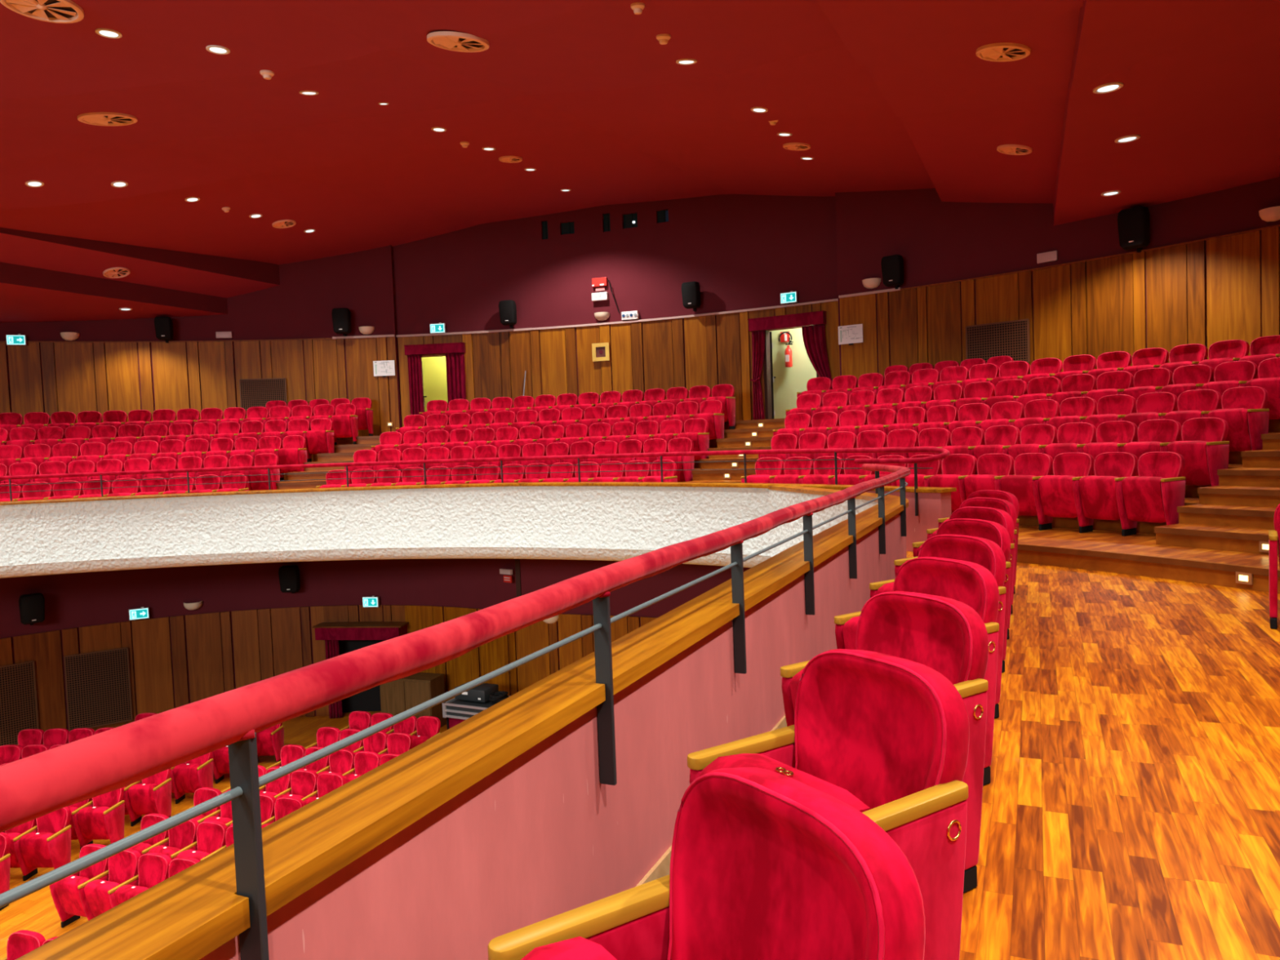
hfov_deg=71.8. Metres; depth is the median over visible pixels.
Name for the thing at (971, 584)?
seat
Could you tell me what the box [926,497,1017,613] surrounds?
seat
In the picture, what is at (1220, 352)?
seat
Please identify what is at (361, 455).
seat
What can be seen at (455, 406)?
seat
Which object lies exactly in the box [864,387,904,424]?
seat
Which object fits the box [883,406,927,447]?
seat
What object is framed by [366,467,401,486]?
seat
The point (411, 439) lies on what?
seat
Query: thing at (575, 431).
seat
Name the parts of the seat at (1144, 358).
seat, backrest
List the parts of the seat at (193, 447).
seat, backrest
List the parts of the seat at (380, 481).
seat, backrest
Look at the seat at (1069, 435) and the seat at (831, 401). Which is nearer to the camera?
the seat at (1069, 435)
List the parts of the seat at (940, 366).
backrest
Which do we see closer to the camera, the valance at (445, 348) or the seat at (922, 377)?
the seat at (922, 377)
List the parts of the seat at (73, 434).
seat, backrest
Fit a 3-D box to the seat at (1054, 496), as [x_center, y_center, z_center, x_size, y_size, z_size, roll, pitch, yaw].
[5.201,0.147,10.839,0.529,0.954,0.525,-4,3,-35]
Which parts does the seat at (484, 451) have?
seat, backrest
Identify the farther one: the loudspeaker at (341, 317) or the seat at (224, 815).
the loudspeaker at (341, 317)
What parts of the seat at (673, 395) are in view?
seat, backrest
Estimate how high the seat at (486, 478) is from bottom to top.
0.954 m
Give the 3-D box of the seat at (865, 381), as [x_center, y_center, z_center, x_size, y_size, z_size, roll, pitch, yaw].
[4.241,-1.524,16.541,0.533,0.954,0.529,0,3,37]
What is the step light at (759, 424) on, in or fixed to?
attached to the stairs at (735, 439)
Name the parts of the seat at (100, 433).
seat, backrest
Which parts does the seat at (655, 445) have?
seat, backrest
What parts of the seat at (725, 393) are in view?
seat, backrest, panel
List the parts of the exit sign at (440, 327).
lit panel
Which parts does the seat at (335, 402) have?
backrest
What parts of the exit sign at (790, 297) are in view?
lit panel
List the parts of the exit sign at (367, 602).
lit panel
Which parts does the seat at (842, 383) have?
seat, backrest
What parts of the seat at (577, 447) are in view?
seat, backrest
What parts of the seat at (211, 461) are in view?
seat, backrest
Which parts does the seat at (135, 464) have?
seat, backrest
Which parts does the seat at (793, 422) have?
seat, backrest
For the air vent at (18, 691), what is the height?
1.630 m
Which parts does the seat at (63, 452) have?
seat, backrest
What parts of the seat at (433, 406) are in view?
seat, backrest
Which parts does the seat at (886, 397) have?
panel, seat, backrest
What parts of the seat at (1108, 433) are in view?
panel, armrest, seat, backrest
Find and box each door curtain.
[324,640,342,718]
[407,355,423,414]
[445,352,466,410]
[750,330,764,419]
[801,324,832,389]
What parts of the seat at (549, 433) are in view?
seat, backrest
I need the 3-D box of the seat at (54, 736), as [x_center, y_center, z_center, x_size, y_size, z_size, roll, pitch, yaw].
[-10.980,5.160,16.424,0.515,0.954,0.529,-2,3,4]
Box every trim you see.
[0,224,1279,342]
[0,481,956,505]
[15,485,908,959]
[298,421,1279,577]
[332,287,901,338]
[515,559,521,597]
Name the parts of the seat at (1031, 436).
panel, seat, backrest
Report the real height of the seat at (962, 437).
0.954 m
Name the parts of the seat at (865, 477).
seat, backrest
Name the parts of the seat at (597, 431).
seat, backrest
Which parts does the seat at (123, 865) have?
armrest, panel, seat, backrest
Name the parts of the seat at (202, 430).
seat, backrest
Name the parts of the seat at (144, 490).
seat, backrest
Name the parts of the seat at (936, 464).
panel, seat, backrest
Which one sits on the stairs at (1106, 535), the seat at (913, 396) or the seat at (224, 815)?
the seat at (913, 396)
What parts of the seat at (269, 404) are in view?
backrest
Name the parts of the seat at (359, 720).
armrest, backrest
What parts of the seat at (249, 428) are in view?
seat, backrest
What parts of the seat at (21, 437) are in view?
seat, backrest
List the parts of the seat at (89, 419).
seat, backrest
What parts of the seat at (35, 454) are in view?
seat, backrest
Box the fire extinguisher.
[778,331,793,367]
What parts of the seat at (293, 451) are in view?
panel, seat, backrest, panel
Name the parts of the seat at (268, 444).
panel, seat, backrest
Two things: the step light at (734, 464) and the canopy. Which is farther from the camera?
the canopy
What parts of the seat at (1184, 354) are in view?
seat, backrest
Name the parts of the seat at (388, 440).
seat, backrest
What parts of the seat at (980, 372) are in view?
seat, backrest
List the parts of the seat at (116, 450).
seat, backrest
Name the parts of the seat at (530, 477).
seat, backrest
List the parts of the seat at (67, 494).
seat, backrest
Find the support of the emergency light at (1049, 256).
attached to the wall at (743, 251)
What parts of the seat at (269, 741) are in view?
seat, backrest, armrest, panel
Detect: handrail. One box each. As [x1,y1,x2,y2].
[0,447,949,515]
[0,463,911,959]
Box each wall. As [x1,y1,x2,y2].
[0,177,1279,431]
[0,337,399,436]
[0,558,750,729]
[0,605,328,732]
[199,488,906,959]
[397,301,839,426]
[404,604,656,719]
[421,356,448,411]
[769,328,816,418]
[840,226,1279,387]
[866,490,951,551]
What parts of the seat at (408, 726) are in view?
backrest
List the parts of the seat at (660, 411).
seat, backrest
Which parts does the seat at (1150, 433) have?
panel, armrest, seat, backrest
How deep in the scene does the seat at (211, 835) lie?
12.06 m
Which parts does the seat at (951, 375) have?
seat, backrest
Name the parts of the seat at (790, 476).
panel, seat, backrest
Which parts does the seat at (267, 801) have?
armrest, backrest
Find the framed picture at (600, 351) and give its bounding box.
[591,342,609,361]
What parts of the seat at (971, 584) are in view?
panel, armrest, seat, backrest, panel, armrest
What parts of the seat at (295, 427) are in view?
panel, seat, backrest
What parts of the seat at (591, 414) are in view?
seat, backrest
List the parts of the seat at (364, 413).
seat, backrest, panel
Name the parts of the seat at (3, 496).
seat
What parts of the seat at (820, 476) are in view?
panel, seat, backrest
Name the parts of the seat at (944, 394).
panel, seat, backrest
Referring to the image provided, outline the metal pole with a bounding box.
[523,370,525,395]
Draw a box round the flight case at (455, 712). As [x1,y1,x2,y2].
[442,695,511,729]
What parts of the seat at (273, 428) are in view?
panel, seat, backrest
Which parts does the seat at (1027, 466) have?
panel, armrest, seat, backrest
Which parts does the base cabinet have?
door, door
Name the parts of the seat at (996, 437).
panel, seat, backrest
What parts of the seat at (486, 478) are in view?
seat, backrest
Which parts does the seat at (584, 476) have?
seat, backrest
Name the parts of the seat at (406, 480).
seat, backrest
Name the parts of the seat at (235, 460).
panel, seat, backrest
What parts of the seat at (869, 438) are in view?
panel, seat, backrest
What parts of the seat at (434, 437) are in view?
seat, backrest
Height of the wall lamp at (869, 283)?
0.180 m
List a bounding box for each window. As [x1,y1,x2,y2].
[542,221,548,239]
[560,222,574,234]
[603,213,610,231]
[623,213,637,228]
[657,209,668,222]
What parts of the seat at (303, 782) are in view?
armrest, seat, backrest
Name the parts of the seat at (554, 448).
seat, backrest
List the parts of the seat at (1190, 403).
panel, seat, backrest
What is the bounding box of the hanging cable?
[607,280,619,313]
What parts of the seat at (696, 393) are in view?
seat, backrest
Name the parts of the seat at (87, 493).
seat, backrest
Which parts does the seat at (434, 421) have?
seat, backrest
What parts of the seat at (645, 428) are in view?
seat, backrest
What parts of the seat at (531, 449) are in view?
seat, backrest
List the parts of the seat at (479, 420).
seat, backrest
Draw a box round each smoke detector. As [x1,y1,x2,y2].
[222,206,230,212]
[259,69,274,79]
[460,141,469,147]
[630,2,644,14]
[656,33,671,44]
[768,120,777,125]
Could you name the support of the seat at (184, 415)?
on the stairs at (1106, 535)
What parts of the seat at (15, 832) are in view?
seat, backrest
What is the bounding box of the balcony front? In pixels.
[0,485,770,577]
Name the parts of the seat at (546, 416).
seat, backrest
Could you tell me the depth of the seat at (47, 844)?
12.59 m
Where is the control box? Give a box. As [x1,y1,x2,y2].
[591,292,608,301]
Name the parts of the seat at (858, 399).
panel, seat, backrest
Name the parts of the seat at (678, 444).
seat, backrest, panel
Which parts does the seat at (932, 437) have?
panel, seat, backrest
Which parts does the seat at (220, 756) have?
panel, seat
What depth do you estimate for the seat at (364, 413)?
20.99 m
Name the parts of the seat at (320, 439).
panel, seat, backrest, panel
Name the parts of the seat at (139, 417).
seat, backrest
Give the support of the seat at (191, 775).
on the floor at (37, 912)
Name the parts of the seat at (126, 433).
seat, backrest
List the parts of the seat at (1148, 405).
seat, backrest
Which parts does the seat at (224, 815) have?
armrest, panel, seat, backrest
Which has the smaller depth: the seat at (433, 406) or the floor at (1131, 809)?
the floor at (1131, 809)
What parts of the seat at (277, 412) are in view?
seat, backrest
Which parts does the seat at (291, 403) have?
backrest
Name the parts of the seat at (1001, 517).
panel, armrest, backrest, panel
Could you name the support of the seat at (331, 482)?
on the stairs at (1106, 535)
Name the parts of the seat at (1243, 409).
panel, armrest, seat, backrest, panel, armrest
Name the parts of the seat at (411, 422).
seat, backrest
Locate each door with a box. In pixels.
[338,640,386,712]
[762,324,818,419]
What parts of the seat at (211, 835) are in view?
armrest, panel, seat, backrest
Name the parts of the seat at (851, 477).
panel, seat, backrest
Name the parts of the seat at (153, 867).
armrest, panel, seat, backrest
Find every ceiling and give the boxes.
[0,0,934,264]
[0,227,279,322]
[816,0,1279,225]
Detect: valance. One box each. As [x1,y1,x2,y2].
[404,342,465,355]
[747,310,826,332]
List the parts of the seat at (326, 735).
armrest, backrest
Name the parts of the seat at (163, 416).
seat, backrest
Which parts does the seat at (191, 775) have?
panel, seat, backrest, armrest, panel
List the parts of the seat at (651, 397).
seat, backrest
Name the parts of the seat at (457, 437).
seat, backrest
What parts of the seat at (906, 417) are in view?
panel, seat, backrest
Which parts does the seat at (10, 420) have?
seat, backrest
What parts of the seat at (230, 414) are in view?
seat, backrest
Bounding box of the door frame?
[414,352,456,412]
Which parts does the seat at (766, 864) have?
seat, armrest, panel, backrest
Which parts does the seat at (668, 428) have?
seat, backrest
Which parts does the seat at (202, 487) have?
seat, backrest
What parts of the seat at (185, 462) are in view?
seat, backrest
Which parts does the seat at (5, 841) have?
panel, armrest, backrest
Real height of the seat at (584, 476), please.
0.954 m
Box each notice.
[373,360,395,377]
[838,324,863,345]
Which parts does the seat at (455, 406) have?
seat, backrest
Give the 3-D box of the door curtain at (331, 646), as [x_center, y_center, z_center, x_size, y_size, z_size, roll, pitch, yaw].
[-6.845,4.415,19.734,0.298,1.820,0.110,-2,3,0]
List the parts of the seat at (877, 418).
panel, seat, backrest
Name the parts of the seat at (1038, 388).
seat, backrest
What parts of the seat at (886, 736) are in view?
armrest, panel, number plate, seat, backrest, armrest, panel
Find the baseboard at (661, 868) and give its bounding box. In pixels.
[635,714,786,886]
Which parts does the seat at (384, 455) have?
seat, backrest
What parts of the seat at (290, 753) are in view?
armrest, backrest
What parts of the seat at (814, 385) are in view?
seat, backrest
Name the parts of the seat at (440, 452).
seat, backrest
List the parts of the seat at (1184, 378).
seat, backrest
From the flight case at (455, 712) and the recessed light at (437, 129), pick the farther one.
the flight case at (455, 712)
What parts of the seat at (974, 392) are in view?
panel, seat, backrest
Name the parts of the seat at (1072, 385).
seat, backrest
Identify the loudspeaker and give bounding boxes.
[18,592,44,625]
[154,316,173,342]
[278,564,300,593]
[331,307,351,336]
[498,299,516,328]
[680,281,700,311]
[880,254,903,288]
[1117,205,1150,253]
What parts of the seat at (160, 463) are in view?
seat, backrest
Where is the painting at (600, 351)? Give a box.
[595,346,605,357]
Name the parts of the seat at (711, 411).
seat, backrest, panel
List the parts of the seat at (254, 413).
seat, backrest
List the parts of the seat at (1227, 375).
panel, seat, backrest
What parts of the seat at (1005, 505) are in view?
panel, armrest, seat, backrest, panel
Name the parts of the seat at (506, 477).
seat, backrest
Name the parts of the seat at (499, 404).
seat, backrest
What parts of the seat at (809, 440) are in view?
seat, backrest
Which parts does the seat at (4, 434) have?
backrest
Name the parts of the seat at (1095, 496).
armrest, panel, seat, backrest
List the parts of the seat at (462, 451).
seat, backrest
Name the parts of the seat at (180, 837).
armrest, panel, seat, backrest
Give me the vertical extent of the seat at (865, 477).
0.954 m
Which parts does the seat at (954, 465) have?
panel, seat, backrest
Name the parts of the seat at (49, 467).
seat, backrest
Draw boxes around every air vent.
[0,660,39,746]
[63,647,132,731]
[239,377,287,409]
[965,319,1030,363]
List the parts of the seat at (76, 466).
seat, backrest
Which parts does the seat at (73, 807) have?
seat, backrest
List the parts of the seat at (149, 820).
seat, backrest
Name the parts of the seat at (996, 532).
panel, armrest, backrest, panel, armrest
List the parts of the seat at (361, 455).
seat, backrest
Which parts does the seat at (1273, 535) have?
panel, armrest, backrest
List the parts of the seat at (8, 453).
seat, backrest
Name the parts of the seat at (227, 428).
seat, backrest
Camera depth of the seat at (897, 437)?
13.62 m
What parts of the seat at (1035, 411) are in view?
seat, backrest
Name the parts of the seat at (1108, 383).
seat, backrest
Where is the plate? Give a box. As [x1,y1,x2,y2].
[499,568,512,582]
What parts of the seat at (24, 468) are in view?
seat, backrest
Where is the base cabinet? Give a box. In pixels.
[379,672,446,730]
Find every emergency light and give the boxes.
[215,331,232,337]
[1036,250,1057,263]
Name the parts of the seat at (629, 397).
seat, backrest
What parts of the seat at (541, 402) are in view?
seat, backrest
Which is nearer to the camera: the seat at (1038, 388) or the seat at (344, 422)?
the seat at (1038, 388)
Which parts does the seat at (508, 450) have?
seat, backrest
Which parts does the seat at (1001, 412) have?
seat, backrest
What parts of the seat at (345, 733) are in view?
backrest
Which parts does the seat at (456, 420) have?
seat, backrest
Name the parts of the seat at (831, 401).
panel, seat, backrest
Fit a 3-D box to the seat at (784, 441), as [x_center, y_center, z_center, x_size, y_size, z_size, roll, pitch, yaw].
[2.343,-0.296,14.857,0.526,0.954,0.529,0,3,36]
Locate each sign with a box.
[5,333,26,345]
[128,606,149,620]
[362,595,379,607]
[429,322,445,333]
[780,290,797,304]
[780,331,789,342]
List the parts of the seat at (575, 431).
seat, backrest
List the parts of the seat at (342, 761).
armrest, seat, backrest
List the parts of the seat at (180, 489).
seat, backrest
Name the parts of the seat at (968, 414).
panel, seat, backrest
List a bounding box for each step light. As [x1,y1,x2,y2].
[386,422,392,426]
[723,473,730,478]
[730,462,737,467]
[744,440,751,446]
[751,431,757,436]
[757,422,764,427]
[1235,571,1253,584]
[1258,541,1268,552]
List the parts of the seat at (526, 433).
seat, backrest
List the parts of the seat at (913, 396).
panel, seat, backrest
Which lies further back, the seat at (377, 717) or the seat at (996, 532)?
the seat at (377, 717)
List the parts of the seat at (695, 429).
seat, backrest, panel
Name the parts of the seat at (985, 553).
panel, armrest, seat, backrest, panel, armrest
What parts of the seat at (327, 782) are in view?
armrest, seat, backrest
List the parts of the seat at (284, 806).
seat, armrest, backrest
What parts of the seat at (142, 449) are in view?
seat, backrest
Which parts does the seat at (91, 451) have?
seat, backrest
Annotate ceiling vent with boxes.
[0,0,84,23]
[76,111,137,126]
[102,266,130,278]
[271,219,296,228]
[426,31,488,52]
[498,155,522,163]
[782,142,810,151]
[975,42,1031,62]
[996,144,1032,155]
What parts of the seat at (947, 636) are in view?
panel, armrest, seat, backrest, armrest, panel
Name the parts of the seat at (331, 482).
seat, backrest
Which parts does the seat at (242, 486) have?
seat, backrest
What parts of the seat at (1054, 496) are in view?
armrest, panel, seat, backrest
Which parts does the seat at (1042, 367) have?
seat, backrest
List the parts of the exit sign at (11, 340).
lit panel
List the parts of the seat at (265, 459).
panel, seat, backrest, panel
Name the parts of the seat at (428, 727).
seat, backrest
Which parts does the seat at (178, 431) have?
seat, backrest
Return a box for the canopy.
[311,621,408,639]
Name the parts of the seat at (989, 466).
panel, seat, backrest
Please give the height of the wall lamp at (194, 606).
0.180 m
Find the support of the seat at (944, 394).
on the stairs at (1106, 535)
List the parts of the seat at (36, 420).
seat, backrest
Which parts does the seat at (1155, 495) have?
panel, armrest, seat, backrest, panel, armrest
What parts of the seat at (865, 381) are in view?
panel, seat, backrest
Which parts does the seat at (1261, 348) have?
seat, backrest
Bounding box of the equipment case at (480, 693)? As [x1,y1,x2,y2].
[454,681,498,702]
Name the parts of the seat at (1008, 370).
seat, backrest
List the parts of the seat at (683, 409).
seat, backrest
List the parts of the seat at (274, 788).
seat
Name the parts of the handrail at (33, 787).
post, post, post, post, post, post, post, post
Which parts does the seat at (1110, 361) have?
seat, backrest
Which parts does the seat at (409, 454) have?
seat, backrest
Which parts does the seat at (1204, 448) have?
panel, armrest, seat, backrest, armrest, panel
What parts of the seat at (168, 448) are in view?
seat, backrest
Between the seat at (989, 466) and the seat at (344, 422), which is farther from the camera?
the seat at (344, 422)
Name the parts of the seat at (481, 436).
seat, backrest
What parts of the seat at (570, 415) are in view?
seat, backrest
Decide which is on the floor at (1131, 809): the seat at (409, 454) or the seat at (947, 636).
the seat at (947, 636)
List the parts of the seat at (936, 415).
panel, seat, backrest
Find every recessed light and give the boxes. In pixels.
[25,180,44,186]
[95,27,122,38]
[111,181,128,187]
[119,307,132,311]
[184,196,199,202]
[205,44,230,54]
[248,213,262,217]
[299,90,319,95]
[303,228,315,232]
[377,102,388,105]
[431,126,446,132]
[481,146,495,151]
[524,168,536,171]
[560,188,570,191]
[675,58,697,64]
[751,106,768,112]
[777,132,792,136]
[800,156,813,159]
[1093,81,1123,93]
[1101,190,1120,195]
[1114,134,1140,142]
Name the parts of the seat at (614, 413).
seat, backrest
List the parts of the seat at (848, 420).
panel, seat, backrest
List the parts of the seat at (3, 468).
backrest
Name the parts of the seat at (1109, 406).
seat, backrest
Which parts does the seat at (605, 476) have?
seat, backrest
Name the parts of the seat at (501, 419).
seat, backrest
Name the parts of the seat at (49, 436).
seat, backrest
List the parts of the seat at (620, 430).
seat, backrest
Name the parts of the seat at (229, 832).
armrest, backrest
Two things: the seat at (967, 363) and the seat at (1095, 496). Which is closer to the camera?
the seat at (1095, 496)
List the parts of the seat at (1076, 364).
seat, backrest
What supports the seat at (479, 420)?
on the stairs at (1106, 535)
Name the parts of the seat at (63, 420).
seat, backrest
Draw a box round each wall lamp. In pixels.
[60,332,79,341]
[183,600,202,609]
[359,326,374,334]
[542,615,558,623]
[594,311,609,320]
[862,278,880,288]
[1258,205,1279,222]
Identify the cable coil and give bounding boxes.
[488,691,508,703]
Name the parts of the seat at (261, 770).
armrest, backrest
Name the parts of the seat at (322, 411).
seat, backrest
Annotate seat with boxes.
[0,412,22,440]
[0,427,8,445]
[0,444,22,475]
[0,462,38,497]
[0,463,8,483]
[0,483,21,502]
[0,744,22,765]
[0,831,10,911]
[1,426,36,457]
[1,929,45,959]
[2,818,36,867]
[13,481,52,501]
[13,806,71,880]
[15,444,51,474]
[17,412,49,439]
[17,728,44,747]
[21,744,49,758]
[30,426,64,457]
[30,461,66,496]
[42,936,58,945]
[43,480,82,499]
[43,728,69,747]
[44,411,76,439]
[44,443,79,473]
[48,743,66,749]
[48,844,108,928]
[57,426,91,456]
[59,460,95,495]
[67,798,92,839]
[68,728,94,742]
[70,410,102,438]
[71,442,106,472]
[71,786,124,850]
[73,479,111,497]
[77,848,141,920]
[84,425,117,455]
[88,458,123,493]
[93,727,115,734]
[95,410,127,437]
[99,441,133,471]
[102,478,139,497]
[107,852,171,907]
[110,424,142,453]
[115,457,150,492]
[120,409,151,436]
[122,784,129,814]
[124,768,171,826]
[125,440,159,470]
[128,813,168,855]
[130,476,167,495]
[134,712,157,721]
[136,423,168,453]
[142,457,177,491]
[142,818,199,859]
[145,408,176,435]
[151,439,184,469]
[158,475,195,494]
[161,422,192,452]
[168,456,203,489]
[168,857,199,877]
[169,408,199,435]
[169,751,213,804]
[170,820,227,861]
[177,438,209,467]
[185,475,221,493]
[185,787,222,821]
[186,422,217,450]
[193,408,223,433]
[195,455,228,488]
[197,791,232,823]
[200,825,233,861]
[201,437,234,466]
[209,421,240,449]
[210,746,229,783]
[212,473,248,492]
[217,407,246,432]
[220,453,253,488]
[221,764,266,793]
[225,793,275,827]
[226,436,258,466]
[233,420,264,448]
[240,406,268,432]
[245,453,279,490]
[250,435,282,466]
[256,722,284,762]
[257,419,287,448]
[259,767,292,796]
[261,796,304,828]
[262,405,291,431]
[265,400,287,417]
[266,744,306,769]
[274,435,306,480]
[274,769,318,799]
[280,418,310,448]
[284,404,313,431]
[287,400,308,416]
[292,746,328,773]
[301,772,345,805]
[302,417,333,462]
[305,726,340,749]
[306,404,335,430]
[309,399,329,415]
[315,469,351,488]
[315,749,355,790]
[328,403,358,444]
[328,728,363,765]
[330,398,351,414]
[339,711,371,732]
[341,468,376,487]
[342,751,381,783]
[344,449,377,484]
[351,397,373,435]
[353,731,387,755]
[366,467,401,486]
[368,448,401,483]
[370,712,393,733]
[371,431,403,461]
[377,732,412,756]
[379,753,400,765]
[386,715,417,748]
[391,466,426,485]
[392,448,426,482]
[394,431,426,460]
[395,414,426,444]
[409,715,440,748]
[416,466,451,484]
[417,413,448,442]
[417,429,449,459]
[417,446,450,481]
[419,400,448,426]
[440,399,470,425]
[440,413,471,441]
[440,428,472,458]
[440,445,474,480]
[440,465,475,484]
[462,397,491,423]
[462,411,493,440]
[463,427,496,457]
[464,444,497,479]
[465,464,500,484]
[484,396,513,422]
[485,410,515,439]
[487,426,519,457]
[487,767,925,959]
[488,444,522,479]
[489,463,525,483]
[505,395,534,422]
[507,409,538,439]
[510,426,542,456]
[511,443,546,478]
[514,462,550,482]
[527,395,556,421]
[530,408,561,438]
[533,424,565,456]
[536,442,569,478]
[538,462,574,482]
[548,393,577,420]
[552,407,583,437]
[555,423,588,455]
[560,441,594,477]
[563,462,599,482]
[569,392,599,418]
[574,406,606,436]
[578,422,612,454]
[583,440,618,476]
[587,461,625,482]
[591,391,622,417]
[597,404,629,435]
[602,422,635,453]
[608,439,643,476]
[613,390,644,417]
[613,460,650,482]
[620,404,652,434]
[626,420,659,453]
[632,438,667,475]
[635,388,666,415]
[638,459,677,482]
[643,402,675,433]
[649,419,684,452]
[657,386,688,414]
[657,437,693,481]
[666,400,699,432]
[673,417,709,459]
[680,385,711,413]
[687,648,969,959]
[689,400,724,439]
[702,383,735,429]
[741,457,783,483]
[758,433,799,474]
[768,456,813,484]
[773,413,811,448]
[780,591,988,893]
[785,393,822,426]
[786,432,827,474]
[796,377,831,406]
[798,456,844,484]
[799,411,839,448]
[811,391,848,426]
[813,431,857,474]
[822,375,857,404]
[826,409,867,448]
[828,455,875,484]
[834,556,999,786]
[837,390,876,426]
[842,430,887,474]
[847,373,884,404]
[854,408,897,446]
[858,454,907,485]
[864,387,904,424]
[869,533,1005,719]
[872,429,918,458]
[873,370,911,403]
[883,364,908,385]
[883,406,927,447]
[891,454,942,487]
[892,386,933,423]
[893,518,1010,672]
[900,368,939,401]
[903,427,951,457]
[908,362,933,383]
[912,404,958,446]
[912,506,1014,639]
[920,383,964,422]
[924,453,977,512]
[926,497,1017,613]
[928,365,968,399]
[933,360,959,381]
[935,426,985,474]
[937,489,1018,594]
[943,403,991,445]
[951,382,995,421]
[956,363,999,398]
[958,453,1013,502]
[960,358,986,379]
[968,425,1020,474]
[975,400,1024,444]
[981,379,1026,419]
[986,355,1013,377]
[986,360,1030,396]
[994,453,1053,515]
[1002,423,1057,475]
[1008,399,1059,444]
[1013,376,1061,417]
[1017,357,1062,394]
[1032,452,1094,530]
[1039,422,1096,475]
[1043,396,1097,443]
[1046,373,1096,416]
[1048,354,1096,391]
[1072,452,1137,533]
[1076,420,1137,475]
[1080,370,1133,414]
[1080,394,1136,442]
[1082,351,1131,390]
[1115,451,1185,536]
[1116,418,1182,475]
[1117,347,1168,386]
[1117,367,1172,413]
[1117,391,1177,441]
[1153,343,1208,384]
[1155,364,1213,411]
[1158,389,1221,440]
[1160,417,1229,486]
[1191,339,1249,382]
[1195,360,1257,408]
[1200,386,1269,451]
[1232,335,1279,378]
[1238,357,1279,419]
[1268,503,1279,629]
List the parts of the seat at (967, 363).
backrest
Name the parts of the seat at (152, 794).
panel, armrest, seat, backrest, armrest, panel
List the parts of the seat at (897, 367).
backrest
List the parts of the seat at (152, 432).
seat, backrest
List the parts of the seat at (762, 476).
seat, backrest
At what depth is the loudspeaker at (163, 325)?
20.69 m
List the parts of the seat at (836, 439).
panel, seat, backrest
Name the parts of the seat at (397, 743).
armrest, backrest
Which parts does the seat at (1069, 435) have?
panel, seat, backrest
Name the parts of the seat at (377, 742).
armrest, backrest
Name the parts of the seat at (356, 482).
seat, backrest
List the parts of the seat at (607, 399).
seat, backrest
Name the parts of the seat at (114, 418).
seat, backrest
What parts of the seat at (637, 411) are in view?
seat, backrest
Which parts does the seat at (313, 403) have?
backrest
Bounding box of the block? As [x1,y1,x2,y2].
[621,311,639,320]
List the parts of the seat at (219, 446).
panel, seat, backrest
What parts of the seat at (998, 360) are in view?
backrest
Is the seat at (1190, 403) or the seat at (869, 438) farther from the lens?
the seat at (869, 438)
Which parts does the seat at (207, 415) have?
seat, backrest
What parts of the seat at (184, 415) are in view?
seat, backrest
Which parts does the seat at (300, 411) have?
seat, backrest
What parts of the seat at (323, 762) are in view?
seat, backrest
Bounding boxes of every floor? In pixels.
[0,711,447,959]
[906,551,1279,959]
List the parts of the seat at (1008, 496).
armrest, backrest, panel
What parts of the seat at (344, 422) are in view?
panel, seat, backrest, panel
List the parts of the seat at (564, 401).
seat, backrest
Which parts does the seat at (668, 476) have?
seat, backrest, panel, armrest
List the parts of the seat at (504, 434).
seat, backrest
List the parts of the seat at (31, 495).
seat, backrest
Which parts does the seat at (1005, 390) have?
seat, backrest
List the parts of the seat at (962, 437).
seat, backrest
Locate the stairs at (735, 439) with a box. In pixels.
[684,417,785,483]
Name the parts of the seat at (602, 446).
seat, backrest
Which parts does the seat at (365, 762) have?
armrest, seat, backrest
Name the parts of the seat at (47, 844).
armrest, panel, seat, backrest, armrest, panel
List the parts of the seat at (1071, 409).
seat, backrest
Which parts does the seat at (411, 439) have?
seat, backrest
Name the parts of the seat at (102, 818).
armrest, panel, seat, backrest, panel, armrest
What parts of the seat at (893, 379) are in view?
panel, seat, backrest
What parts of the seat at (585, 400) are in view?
seat, backrest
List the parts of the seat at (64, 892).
panel, seat, backrest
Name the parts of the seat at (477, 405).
seat, backrest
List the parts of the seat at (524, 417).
seat, backrest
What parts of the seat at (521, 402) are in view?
seat, backrest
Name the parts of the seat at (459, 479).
seat, backrest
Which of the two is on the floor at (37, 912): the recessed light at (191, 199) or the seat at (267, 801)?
the seat at (267, 801)
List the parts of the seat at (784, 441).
seat, backrest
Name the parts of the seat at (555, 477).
seat, backrest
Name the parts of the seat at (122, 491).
seat, backrest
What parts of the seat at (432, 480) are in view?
seat, backrest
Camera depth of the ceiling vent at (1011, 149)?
12.15 m
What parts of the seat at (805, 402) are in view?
seat, backrest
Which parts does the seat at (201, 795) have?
seat, backrest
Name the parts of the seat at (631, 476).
seat, backrest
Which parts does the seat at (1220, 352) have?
seat, backrest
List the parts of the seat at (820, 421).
seat, backrest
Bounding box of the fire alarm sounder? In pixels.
[591,276,607,291]
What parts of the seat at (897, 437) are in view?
panel, seat, backrest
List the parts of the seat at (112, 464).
seat, backrest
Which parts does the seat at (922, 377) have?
seat, backrest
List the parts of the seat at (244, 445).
panel, seat, backrest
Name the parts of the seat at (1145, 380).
seat, backrest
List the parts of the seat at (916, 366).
backrest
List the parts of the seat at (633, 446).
seat, backrest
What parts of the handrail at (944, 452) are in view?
post, post, post, post, post, post, rod, rod, velvet rail, post, post, post, post, post, post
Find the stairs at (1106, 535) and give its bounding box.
[275,418,1279,593]
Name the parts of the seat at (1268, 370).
panel, seat, backrest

